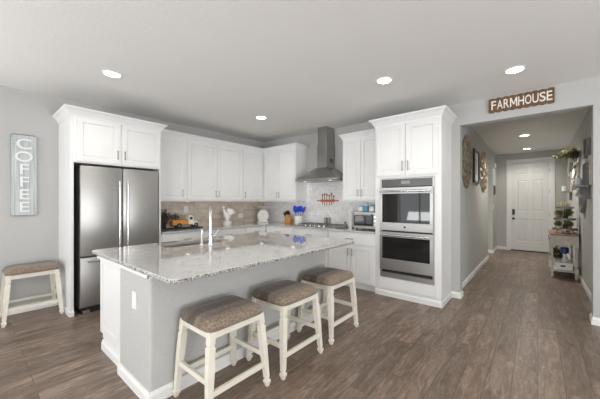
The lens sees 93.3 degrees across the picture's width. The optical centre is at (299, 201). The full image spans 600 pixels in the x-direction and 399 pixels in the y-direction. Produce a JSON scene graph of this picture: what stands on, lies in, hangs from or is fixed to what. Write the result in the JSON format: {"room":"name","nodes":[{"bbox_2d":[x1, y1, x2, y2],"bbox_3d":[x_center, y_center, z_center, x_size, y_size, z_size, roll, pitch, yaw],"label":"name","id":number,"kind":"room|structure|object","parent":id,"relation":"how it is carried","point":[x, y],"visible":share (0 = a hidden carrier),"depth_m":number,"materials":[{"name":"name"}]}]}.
{"room":"kitchen","nodes":[
{"label":"kitchen","id":0,"kind":"room"},
{"bbox_2d":[0,85,263,307],"bbox_3d":[-3.491,-0.010,3.524,0.140,2.740,8.380,0,0,40],"label":"wall","id":1,"kind":"structure","parent":0,"point":[34,238],"depth_m":3.59,"materials":[{"name":"paint"}]},
{"bbox_2d":[10,133,36,215],"bbox_3d":[-3.407,-0.330,3.490,0.030,0.998,0.244,0,0,40],"label":"coffee sign","id":2,"kind":"object","parent":1,"relation":"attached to","point":[23,148],"visible":1,"depth_m":3.48,"materials":[{"name":"weathered blue-grey painted wood"},{"name":"white paint"}]},
{"bbox_2d":[7,298,57,315],"bbox_3d":[-4.606,1.317,2.077,0.016,0.085,4.450,0,0,40],"label":"baseboard","id":3,"kind":"structure","parent":1,"relation":"attached to","point":[47,305],"depth_m":3.54,"materials":[{"name":"white wood"}]},
{"bbox_2d":[161,129,186,200],"bbox_3d":[-2.198,-0.575,4.641,0.392,1.131,0.535,0,0,40],"label":"upper cabinet","id":4,"kind":"object","parent":1,"relation":"attached to","point":[173,143],"visible":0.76,"depth_m":4.58,"materials":[{"name":"white paint"}]},
{"bbox_2d":[161,201,263,227],"bbox_3d":[-1.673,0.211,5.570,0.008,0.468,2.624,0,0,40],"label":"backsplash","id":5,"kind":"structure","parent":1,"relation":"attached to","point":[199,210],"depth_m":5.52,"materials":[{"name":"beige tile"}]},
{"bbox_2d":[186,134,243,201],"bbox_3d":[-1.646,-0.575,5.297,0.392,1.131,1.180,0,0,40],"label":"upper cabinet","id":6,"kind":"object","parent":1,"relation":"attached to","point":[213,166],"visible":0.99,"depth_m":5.13,"materials":[{"name":"white paint"}]},
{"bbox_2d":[242,145,262,201],"bbox_3d":[-1.081,-0.575,5.969,0.392,1.131,0.575,0,0,40],"label":"upper cabinet","id":7,"kind":"object","parent":1,"relation":"attached to","point":[252,157],"visible":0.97,"depth_m":5.84,"materials":[{"name":"white paint"}]},
{"bbox_2d":[0,0,599,154],"bbox_3d":[1.701,-1.430,2.489,9.800,0.140,14.400,0,0,40],"label":"ceiling","id":8,"kind":"structure","parent":0,"point":[304,66],"depth_m":2.67,"materials":[{"name":"paint"}]},
{"bbox_2d":[101,70,121,77],"bbox_3d":[-2.024,-1.375,3.047,0.188,0.008,0.188,0,0,40],"label":"recessed light","id":9,"kind":"object","parent":8,"relation":"in","point":[109,73],"visible":1,"depth_m":3.04,"materials":[{"name":"white plastic"}]},
{"bbox_2d":[104,71,119,76],"bbox_3d":[-2.024,-1.377,3.047,0.144,0.004,0.144,0,0,40],"label":"diffuser","id":10,"kind":"object","parent":9,"relation":"attached to","point":[107,73],"depth_m":3.04,"materials":[{"name":"white plastic"}]},
{"bbox_2d":[255,116,266,119],"bbox_3d":[-0.634,-1.375,4.622,0.188,0.008,0.188,0,0,40],"label":"recessed light","id":11,"kind":"object","parent":8,"relation":"in","point":[256,117],"visible":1,"depth_m":4.61,"materials":[{"name":"white plastic"}]},
{"bbox_2d":[376,77,392,83],"bbox_3d":[0.954,-1.375,3.209,0.188,0.008,0.188,0,0,40],"label":"recessed light","id":12,"kind":"object","parent":8,"relation":"in","point":[383,80],"visible":1,"depth_m":3.20,"materials":[{"name":"white plastic"}]},
{"bbox_2d":[378,78,390,82],"bbox_3d":[0.954,-1.377,3.209,0.144,0.004,0.144,0,0,40],"label":"diffuser","id":13,"kind":"object","parent":12,"relation":"attached to","point":[380,80],"depth_m":3.20,"materials":[{"name":"white plastic"}]},
{"bbox_2d":[504,65,525,73],"bbox_3d":[2.240,-1.375,2.951,0.188,0.008,0.188,0,0,40],"label":"recessed light","id":14,"kind":"object","parent":8,"relation":"in","point":[515,69],"visible":1,"depth_m":2.94,"materials":[{"name":"white plastic"}]},
{"bbox_2d":[506,67,523,72],"bbox_3d":[2.240,-1.377,2.951,0.144,0.004,0.144,0,0,40],"label":"diffuser","id":15,"kind":"object","parent":14,"relation":"attached to","point":[513,69],"depth_m":2.94,"materials":[{"name":"white plastic"}]},
{"bbox_2d":[0,249,599,398],"bbox_3d":[1.826,1.420,2.692,9.330,0.120,13.930,0,0,40],"label":"floor","id":16,"kind":"structure","parent":0,"point":[517,330],"depth_m":2.54,"materials":[{"name":"brown wood"}]},
{"bbox_2d":[0,261,63,327],"bbox_3d":[-3.217,1.052,3.391,0.444,0.617,0.529,0,0,40],"label":"counter stool","id":17,"kind":"object","parent":16,"relation":"on","point":[17,271],"visible":1,"depth_m":3.32,"materials":[{"name":"beige paint"}]},
{"bbox_2d":[52,104,166,316],"bbox_3d":[-2.597,0.115,3.933,0.699,2.490,1.184,0,0,40],"label":"tall cabinet","id":18,"kind":"object","parent":16,"relation":"on","point":[96,138],"visible":0.82,"depth_m":3.60,"materials":[{"name":"white paint"}]},
{"bbox_2d":[74,164,157,314],"bbox_3d":[-2.557,0.451,3.914,0.718,1.818,0.905,0,0,40],"label":"refrigerator","id":19,"kind":"object","parent":16,"relation":"on","point":[114,207],"visible":0.7,"depth_m":3.57,"materials":[{"name":"silver metal"}]},
{"bbox_2d":[161,231,207,241],"bbox_3d":[-2.010,0.919,4.643,0.676,0.882,0.778,0,0,40],"label":"base cabinet","id":20,"kind":"object","parent":16,"relation":"on","point":[187,235],"visible":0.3,"depth_m":4.39,"materials":[{"name":"white paint"}]},
{"bbox_2d":[161,222,374,233],"bbox_3d":[-0.524,0.461,4.603,3.011,0.030,2.627,0,0,40],"label":"countertop","id":21,"kind":"structure","parent":20,"relation":"on","point":[247,224],"depth_m":4.95,"materials":[{"name":"grey stone"}]},
{"bbox_2d":[161,226,202,230],"bbox_3d":[-1.998,0.438,4.724,0.240,0.016,0.700,0,0,40],"label":"serving board","id":22,"kind":"object","parent":21,"relation":"on","point":[189,227],"visible":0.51,"depth_m":4.64,"materials":[{"name":"metal"}]},
{"bbox_2d":[161,209,180,228],"bbox_3d":[-2.171,0.276,4.645,0.248,0.340,0.446,0,0,40],"label":"potted plant","id":23,"kind":"object","parent":22,"relation":"on","point":[164,218],"visible":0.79,"depth_m":4.58,"materials":[{"name":"plant"}]},
{"bbox_2d":[169,215,198,227],"bbox_3d":[-1.950,0.327,4.782,0.142,0.202,0.461,0,0,40],"label":"toy truck","id":24,"kind":"object","parent":22,"relation":"on","point":[188,220],"visible":1,"depth_m":4.74,"materials":[{"name":"orange plastic"}]},
{"bbox_2d":[222,206,234,225],"bbox_3d":[-1.368,0.258,5.423,0.266,0.375,0.160,0,0,-17],"label":"rooster figurine","id":25,"kind":"object","parent":21,"relation":"on","point":[227,214],"visible":1,"depth_m":5.37,"materials":[{"name":"white ceramic"}]},
{"bbox_2d":[257,206,268,222],"bbox_3d":[-0.801,0.268,6.148,0.296,0.356,0.296,0,0,-5],"label":"scale","id":26,"kind":"object","parent":21,"relation":"on","point":[263,215],"visible":0.99,"depth_m":6.08,"materials":[{"name":"white metal"}]},
{"bbox_2d":[283,210,292,223],"bbox_3d":[-0.252,0.309,5.849,0.088,0.272,0.230,0,0,-40],"label":"knife block","id":27,"kind":"object","parent":21,"relation":"on","point":[288,219],"visible":1,"depth_m":5.81,"materials":[{"name":"brown wood"}]},
{"bbox_2d":[294,216,302,224],"bbox_3d":[-0.029,0.360,5.629,0.164,0.170,0.163,0,0,40],"label":"utensil crock","id":28,"kind":"object","parent":21,"relation":"on","point":[297,219],"visible":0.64,"depth_m":5.56,"materials":[{"name":"white ceramic"}]},
{"bbox_2d":[294,222,348,228],"bbox_3d":[0.387,0.423,5.168,0.900,0.044,0.460,0,0,40],"label":"gas cooktop","id":29,"kind":"object","parent":21,"relation":"in","point":[308,224],"visible":0.99,"depth_m":5.05,"materials":[{"name":"silver metal"}]},
{"bbox_2d":[348,207,353,227],"bbox_3d":[0.893,0.270,4.946,0.120,0.352,0.120,0,0,40],"label":"paper towel roll","id":30,"kind":"object","parent":21,"relation":"on","point":[351,212],"visible":0.96,"depth_m":4.91,"materials":[{"name":"white paper"}]},
{"bbox_2d":[354,211,374,228],"bbox_3d":[1.127,0.303,4.587,0.430,0.285,0.368,0,0,40],"label":"countertop oven","id":31,"kind":"object","parent":21,"relation":"on","point":[363,220],"visible":0.69,"depth_m":4.48,"materials":[{"name":"silver metal"}]},
{"bbox_2d":[358,205,362,211],"bbox_3d":[1.013,0.104,4.701,0.084,0.111,0.083,0,0,40],"label":"canister","id":32,"kind":"object","parent":31,"relation":"on","point":[360,208],"visible":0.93,"depth_m":4.67,"materials":[{"name":"white ceramic"}]},
{"bbox_2d":[363,204,368,211],"bbox_3d":[1.086,0.093,4.640,0.096,0.132,0.094,0,0,40],"label":"canister","id":33,"kind":"object","parent":31,"relation":"on","point":[365,207],"visible":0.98,"depth_m":4.60,"materials":[{"name":"blue ceramic"}]},
{"bbox_2d":[369,205,374,211],"bbox_3d":[1.166,0.101,4.572,0.100,0.117,0.098,0,0,40],"label":"canister","id":34,"kind":"object","parent":31,"relation":"on","point":[372,207],"visible":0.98,"depth_m":4.53,"materials":[{"name":"white ceramic"}]},
{"bbox_2d":[97,251,324,398],"bbox_3d":[-0.781,0.918,3.025,1.151,0.883,2.056,0,0,40],"label":"kitchen island","id":35,"kind":"object","parent":16,"relation":"on","point":[141,342],"visible":0.47,"depth_m":2.17,"materials":[{"name":"paint"}]},
{"bbox_2d":[132,291,136,309],"bbox_3d":[-1.200,0.713,2.049,0.075,0.125,0.007,0,0,40],"label":"outlet plate","id":36,"kind":"object","parent":35,"relation":"attached to","point":[134,294],"visible":1,"depth_m":2.04,"materials":[{"name":"white plastic"}]},
{"bbox_2d":[92,232,353,283],"bbox_3d":[-0.655,0.461,2.935,1.595,0.030,2.135,0,0,40],"label":"island countertop","id":37,"kind":"structure","parent":35,"relation":"on","point":[174,265],"depth_m":2.44,"materials":[{"name":"grey stone"}]},
{"bbox_2d":[165,240,220,247],"bbox_3d":[-1.155,0.576,3.140,0.354,0.198,0.744,0,0,40],"label":"sink","id":38,"kind":"object","parent":37,"relation":"in","point":[188,244],"visible":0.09,"depth_m":3.25,"materials":[{"name":"silver metal"}]},
{"bbox_2d":[198,228,203,244],"bbox_3d":[-1.037,0.360,2.963,0.082,0.170,0.040,0,0,40],"label":"soap dispenser","id":39,"kind":"object","parent":37,"relation":"on","point":[201,243],"visible":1,"depth_m":2.94,"materials":[{"name":"metal"}]},
{"bbox_2d":[208,206,217,243],"bbox_3d":[-0.949,0.245,3.089,0.109,0.402,0.220,0,0,-18],"label":"faucet","id":40,"kind":"object","parent":37,"relation":"on","point":[211,235],"visible":1,"depth_m":2.99,"materials":[{"name":"silver metal"}]},
{"bbox_2d":[172,295,270,398],"bbox_3d":[-0.556,1.052,2.042,0.444,0.617,0.529,0,0,40],"label":"counter stool","id":41,"kind":"object","parent":16,"relation":"on","point":[212,319],"visible":1,"depth_m":1.96,"materials":[{"name":"white wood"}]},
{"bbox_2d":[208,227,244,236],"bbox_3d":[-1.508,0.919,5.240,0.676,0.882,0.778,0,0,40],"label":"base cabinet","id":42,"kind":"object","parent":16,"relation":"on","point":[221,232],"visible":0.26,"depth_m":5.05,"materials":[{"name":"white paint"}]},
{"bbox_2d":[245,226,264,232],"bbox_3d":[-1.090,0.919,5.738,0.676,0.882,0.518,0,0,40],"label":"base cabinet","id":43,"kind":"object","parent":16,"relation":"on","point":[255,228],"visible":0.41,"depth_m":5.51,"materials":[{"name":"white paint"}]},
{"bbox_2d":[265,226,293,234],"bbox_3d":[-0.253,0.919,5.693,0.773,0.882,0.602,0,0,40],"label":"base cabinet","id":44,"kind":"object","parent":16,"relation":"on","point":[272,229],"visible":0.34,"depth_m":5.47,"materials":[{"name":"white paint"}]},
{"bbox_2d":[246,280,323,379],"bbox_3d":[-0.127,1.052,2.491,0.444,0.617,0.529,0,0,40],"label":"counter stool","id":45,"kind":"object","parent":16,"relation":"on","point":[282,296],"visible":0.97,"depth_m":2.39,"materials":[{"name":"beige paint"}]},
{"bbox_2d":[294,228,327,266],"bbox_3d":[0.338,0.919,5.196,0.764,0.882,0.602,0,0,40],"label":"base cabinet","id":46,"kind":"object","parent":16,"relation":"on","point":[297,231],"visible":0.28,"depth_m":4.92,"materials":[{"name":"white paint"}]},
{"bbox_2d":[297,267,358,344],"bbox_3d":[0.303,1.052,3.025,0.444,0.617,0.529,0,0,40],"label":"counter stool","id":47,"kind":"object","parent":16,"relation":"on","point":[328,279],"visible":0.96,"depth_m":2.92,"materials":[{"name":"beige paint"}]},
{"bbox_2d":[328,230,374,291],"bbox_3d":[0.956,0.919,4.677,0.841,0.882,0.602,0,0,40],"label":"base cabinet","id":48,"kind":"object","parent":16,"relation":"on","point":[358,258],"visible":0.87,"depth_m":4.40,"materials":[{"name":"white paint"}]},
{"bbox_2d":[369,105,456,307],"bbox_3d":[1.623,0.074,4.108,1.051,2.572,0.621,0,0,40],"label":"tall cabinet","id":49,"kind":"object","parent":16,"relation":"on","point":[415,143],"visible":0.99,"depth_m":3.86,"materials":[{"name":"white paint"}]},
{"bbox_2d":[379,176,434,284],"bbox_3d":[1.593,0.375,4.072,0.740,1.418,0.616,0,0,40],"label":"double oven","id":50,"kind":"object","parent":49,"relation":"in","point":[407,205],"visible":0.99,"depth_m":3.87,"materials":[{"name":"silver metal"}]},
{"bbox_2d":[548,229,578,279],"bbox_3d":[4.991,0.966,5.393,0.392,0.788,1.020,0,0,40],"label":"console table","id":51,"kind":"object","parent":16,"relation":"on","point":[570,238],"visible":0.91,"depth_m":5.07,"materials":[{"name":"white wood"}]},
{"bbox_2d":[548,245,562,258],"bbox_3d":[5.139,1.038,5.657,0.280,0.353,0.239,0,0,40],"label":"greenery","id":52,"kind":"object","parent":51,"relation":"on","point":[556,250],"visible":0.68,"depth_m":5.64,"materials":[{"name":"green plant"}]},
{"bbox_2d":[549,261,574,272],"bbox_3d":[4.996,1.228,5.389,0.360,0.025,0.980,0,0,40],"label":"shelf","id":53,"kind":"object","parent":51,"relation":"attached to","point":[552,269],"depth_m":5.09,"materials":[{"name":"white wood"}]},
{"bbox_2d":[553,258,571,265],"bbox_3d":[5.000,1.159,5.410,0.260,0.110,0.302,0,0,40],"label":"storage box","id":54,"kind":"object","parent":51,"relation":"on","point":[555,259],"visible":0.12,"depth_m":5.36,"materials":[{"name":"plastic"}]},
{"bbox_2d":[554,261,572,270],"bbox_3d":[4.770,1.155,5.121,0.244,0.120,0.152,0,0,40],"label":"storage box","id":55,"kind":"object","parent":51,"relation":"on","point":[558,265],"visible":1,"depth_m":5.07,"materials":[{"name":"white wood"}]},
{"bbox_2d":[560,247,568,261],"bbox_3d":[4.879,1.024,5.220,0.124,0.380,0.124,0,0,40],"label":"vase","id":56,"kind":"object","parent":51,"relation":"on","point":[564,250],"visible":0.77,"depth_m":5.19,"materials":[{"name":"ceramic"}]},
{"bbox_2d":[552,200,577,233],"bbox_3d":[4.869,0.263,5.208,0.350,0.618,0.348,0,0,40],"label":"tiered tray","id":57,"kind":"object","parent":51,"relation":"on","point":[564,208],"visible":0.88,"depth_m":5.12,"materials":[{"name":"metal"}]},
{"bbox_2d":[553,220,562,228],"bbox_3d":[4.782,0.423,5.242,0.141,0.174,0.136,0,0,8],"label":"greenery","id":58,"kind":"object","parent":57,"relation":"on","point":[558,224],"visible":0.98,"depth_m":5.22,"materials":[{"name":"green plant"}]},
{"bbox_2d":[554,210,563,217],"bbox_3d":[4.812,0.230,5.258,0.165,0.192,0.143,0,0,40],"label":"greenery","id":59,"kind":"object","parent":57,"relation":"on","point":[560,213],"visible":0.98,"depth_m":5.24,"materials":[{"name":"plant"}]},
{"bbox_2d":[556,201,570,206],"bbox_3d":[4.835,0.047,5.200,0.210,0.137,0.180,0,0,9],"label":"greenery","id":60,"kind":"object","parent":57,"relation":"on","point":[563,204],"visible":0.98,"depth_m":5.16,"materials":[{"name":"beige plant"}]},
{"bbox_2d":[555,207,573,208],"bbox_3d":[4.869,0.103,5.208,0.260,0.036,0.259,0,0,40],"label":"tray","id":61,"kind":"object","parent":57,"relation":"on","point":[555,207],"depth_m":5.11,"materials":[{"name":"metal"}]},
{"bbox_2d":[553,218,575,220],"bbox_3d":[4.869,0.314,5.208,0.310,0.036,0.308,0,0,40],"label":"tray","id":62,"kind":"object","parent":57,"relation":"on","point":[572,219],"depth_m":5.12,"materials":[{"name":"metal"}]},
{"bbox_2d":[552,227,577,230],"bbox_3d":[4.869,0.498,5.208,0.350,0.036,0.348,0,0,40],"label":"tray","id":63,"kind":"object","parent":57,"relation":"on","point":[553,228],"depth_m":5.11,"materials":[{"name":"metal"}]},
{"bbox_2d":[565,209,572,218],"bbox_3d":[4.931,0.211,5.195,0.138,0.229,0.122,0,0,-10],"label":"greenery","id":64,"kind":"object","parent":57,"relation":"on","point":[569,213],"visible":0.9,"depth_m":5.17,"materials":[{"name":"green plant"}]},
{"bbox_2d":[566,221,573,228],"bbox_3d":[4.874,0.419,5.106,0.140,0.183,0.144,0,0,6],"label":"greenery","id":65,"kind":"object","parent":57,"relation":"on","point":[569,224],"visible":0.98,"depth_m":5.09,"materials":[{"name":"plant"}]},
{"bbox_2d":[264,76,599,317],"bbox_3d":[2.685,-0.010,3.713,9.070,2.740,0.140,0,0,40],"label":"wall","id":66,"kind":"structure","parent":0,"point":[581,94],"depth_m":3.77,"materials":[{"name":"paint"}]},
{"bbox_2d":[263,143,308,201],"bbox_3d":[-0.323,-0.575,5.889,0.985,1.131,0.392,0,0,40],"label":"upper cabinet","id":67,"kind":"object","parent":66,"relation":"attached to","point":[282,164],"visible":0.99,"depth_m":5.70,"materials":[{"name":"white paint"}]},
{"bbox_2d":[295,126,342,182],"bbox_3d":[0.414,-0.875,5.201,0.910,1.005,0.502,0,0,40],"label":"range hood","id":68,"kind":"object","parent":66,"relation":"attached to","point":[325,171],"visible":0.98,"depth_m":5.17,"materials":[{"name":"silver metal"}]},
{"bbox_2d":[264,181,374,225],"bbox_3d":[0.323,0.028,5.601,3.000,0.836,0.010,0,0,40],"label":"backsplash","id":69,"kind":"structure","parent":66,"relation":"attached to","point":[315,212],"depth_m":5.53,"materials":[{"name":"white tile"}]},
{"bbox_2d":[317,193,338,205],"bbox_3d":[0.529,-0.050,5.415,0.500,0.250,0.008,0,0,40],"label":"wall plaque","id":70,"kind":"object","parent":69,"relation":"attached to","point":[322,200],"visible":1,"depth_m":5.41,"materials":[{"name":"red paint"}]},
{"bbox_2d":[338,129,374,200],"bbox_3d":[1.061,-0.575,4.725,0.742,1.131,0.392,0,0,40],"label":"upper cabinet","id":71,"kind":"object","parent":66,"relation":"attached to","point":[358,147],"visible":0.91,"depth_m":4.60,"materials":[{"name":"white paint"}]},
{"bbox_2d":[489,87,554,113],"bbox_3d":[2.752,-1.265,3.545,0.650,0.190,0.029,0,0,40],"label":"sign","id":72,"kind":"object","parent":66,"relation":"attached to","point":[543,96],"visible":1,"depth_m":3.52,"materials":[{"name":"brown wood"}]},
{"bbox_2d":[462,126,496,281],"bbox_3d":[3.937,0.000,6.221,0.140,2.720,5.310,0,0,40],"label":"wall","id":73,"kind":"structure","parent":0,"point":[479,218],"depth_m":5.62,"materials":[{"name":"paint"}]},
{"bbox_2d":[462,135,472,188],"bbox_3d":[2.772,-0.662,4.682,0.046,0.890,0.844,0,0,40],"label":"wall medallion","id":74,"kind":"object","parent":73,"relation":"attached to","point":[466,174],"visible":0.99,"depth_m":4.64,"materials":[{"name":"brown wood"}]},
{"bbox_2d":[452,255,488,298],"bbox_3d":[3.360,1.317,5.426,0.126,0.085,3.665,0,0,39],"label":"baseboard","id":75,"kind":"structure","parent":73,"relation":"attached to","point":[459,295],"depth_m":4.75,"materials":[{"name":"white wood"}]},
{"bbox_2d":[473,148,479,183],"bbox_3d":[3.377,-0.670,5.418,0.034,0.630,0.600,0,0,40],"label":"framed picture","id":76,"kind":"object","parent":73,"relation":"attached to","point":[476,154],"visible":1,"depth_m":5.45,"materials":[{"name":"black plastic"}]},
{"bbox_2d":[475,159,476,174],"bbox_3d":[3.373,-0.670,5.421,0.002,0.300,0.240,0,0,40],"label":"print","id":77,"kind":"object","parent":76,"relation":"attached to","point":[475,159],"depth_m":5.41},
{"bbox_2d":[480,151,487,191],"bbox_3d":[3.965,-0.649,6.101,0.046,0.898,0.872,0,0,40],"label":"wall medallion","id":78,"kind":"object","parent":73,"relation":"attached to","point":[483,181],"visible":0.98,"depth_m":6.06,"materials":[{"name":"brown metal"}]},
{"bbox_2d":[497,149,566,248],"bbox_3d":[6.315,0.000,7.782,1.770,2.720,0.140,0,0,40],"label":"wall","id":79,"kind":"structure","parent":0,"point":[560,164],"depth_m":7.95,"materials":[{"name":"paint"}]},
{"bbox_2d":[488,246,505,252],"bbox_3d":[4.891,1.317,8.295,1.810,0.085,0.906,0,0,40],"label":"baseboard","id":80,"kind":"structure","parent":79,"relation":"attached to","point":[496,247],"depth_m":8.06,"materials":[{"name":"white wood"}]},
{"bbox_2d":[511,249,548,252],"bbox_3d":[6.317,1.347,7.780,0.855,0.025,0.140,0,0,40],"label":"trim","id":81,"kind":"structure","parent":79,"relation":"attached to","point":[511,249],"depth_m":7.74,"materials":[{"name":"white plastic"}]},
{"bbox_2d":[511,161,549,251],"bbox_3d":[6.279,0.124,7.729,0.827,2.412,0.137,0,0,40],"label":"door","id":82,"kind":"structure","parent":79,"relation":"in","point":[530,182],"depth_m":7.74,"materials":[{"name":"white paint"}]},
{"bbox_2d":[506,157,554,249],"bbox_3d":[6.311,0.087,7.773,1.025,2.545,0.158,0,0,40],"label":"trim","id":83,"kind":"structure","parent":79,"relation":"attached to","point":[551,159],"depth_m":7.88,"materials":[{"name":"white wood"}]},
{"bbox_2d":[567,108,590,291],"bbox_3d":[5.185,0.000,5.171,0.140,2.720,5.310,0,0,40],"label":"wall","id":84,"kind":"structure","parent":0,"point":[582,222],"depth_m":4.73,"materials":[{"name":"paint"}]},
{"bbox_2d":[553,145,579,161],"bbox_3d":[4.857,-0.870,5.170,0.383,0.290,0.623,0,0,40],"label":"flower basket","id":85,"kind":"object","parent":84,"relation":"attached to","point":[571,154],"visible":1,"depth_m":5.04,"materials":[{"name":"white plant"}]},
{"bbox_2d":[567,157,577,161],"bbox_3d":[4.940,-0.775,5.123,0.150,0.100,0.148,0,0,40],"label":"basket","id":86,"kind":"object","parent":85,"relation":"on","point":[570,160],"depth_m":5.08,"materials":[{"name":"white wood"}]},
{"bbox_2d":[561,161,572,199],"bbox_3d":[5.873,-0.480,6.232,0.169,0.880,0.490,0,0,40],"label":"wall sconce","id":87,"kind":"object","parent":84,"relation":"attached to","point":[570,164],"visible":0.82,"depth_m":6.14,"materials":[{"name":"grey wood"}]},
{"bbox_2d":[571,162,579,193],"bbox_3d":[5.185,-0.439,5.335,0.068,0.542,0.840,0,0,40],"label":"shutter panel","id":88,"kind":"object","parent":84,"relation":"attached to","point":[576,168],"visible":0.84,"depth_m":5.19,"materials":[{"name":"white wood"}]},
{"bbox_2d":[555,253,599,325],"bbox_3d":[6.384,1.317,4.061,3.855,0.085,5.466,0,0,40],"label":"baseboard","id":89,"kind":"structure","parent":84,"relation":"attached to","point":[594,320],"depth_m":3.97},
{"bbox_2d":[572,137,590,198],"bbox_3d":[4.052,-0.480,4.066,0.169,0.880,0.490,0,0,40],"label":"wall sconce","id":90,"kind":"object","parent":84,"relation":"attached to","point":[586,167],"visible":0.91,"depth_m":3.95,"materials":[{"name":"grey wood"}]},
{"bbox_2d":[574,178,580,184],"bbox_3d":[4.066,-0.296,4.144,0.075,0.117,0.076,0,0,40],"label":"candle","id":91,"kind":"object","parent":90,"relation":"on","point":[577,181],"depth_m":4.12,"materials":[{"name":"wax"}]},
{"bbox_2d":[572,185,587,187],"bbox_3d":[4.035,-0.225,4.081,0.124,0.026,0.460,0,0,40],"label":"shelf","id":92,"kind":"object","parent":90,"relation":"attached to","point":[575,186],"depth_m":3.94,"materials":[{"name":"wood"}]},
{"bbox_2d":[578,180,585,212],"bbox_3d":[4.549,-0.090,4.563,0.049,0.540,0.540,0,0,40],"label":"wall mirror","id":93,"kind":"object","parent":84,"relation":"attached to","point":[581,191],"visible":0.74,"depth_m":4.45,"materials":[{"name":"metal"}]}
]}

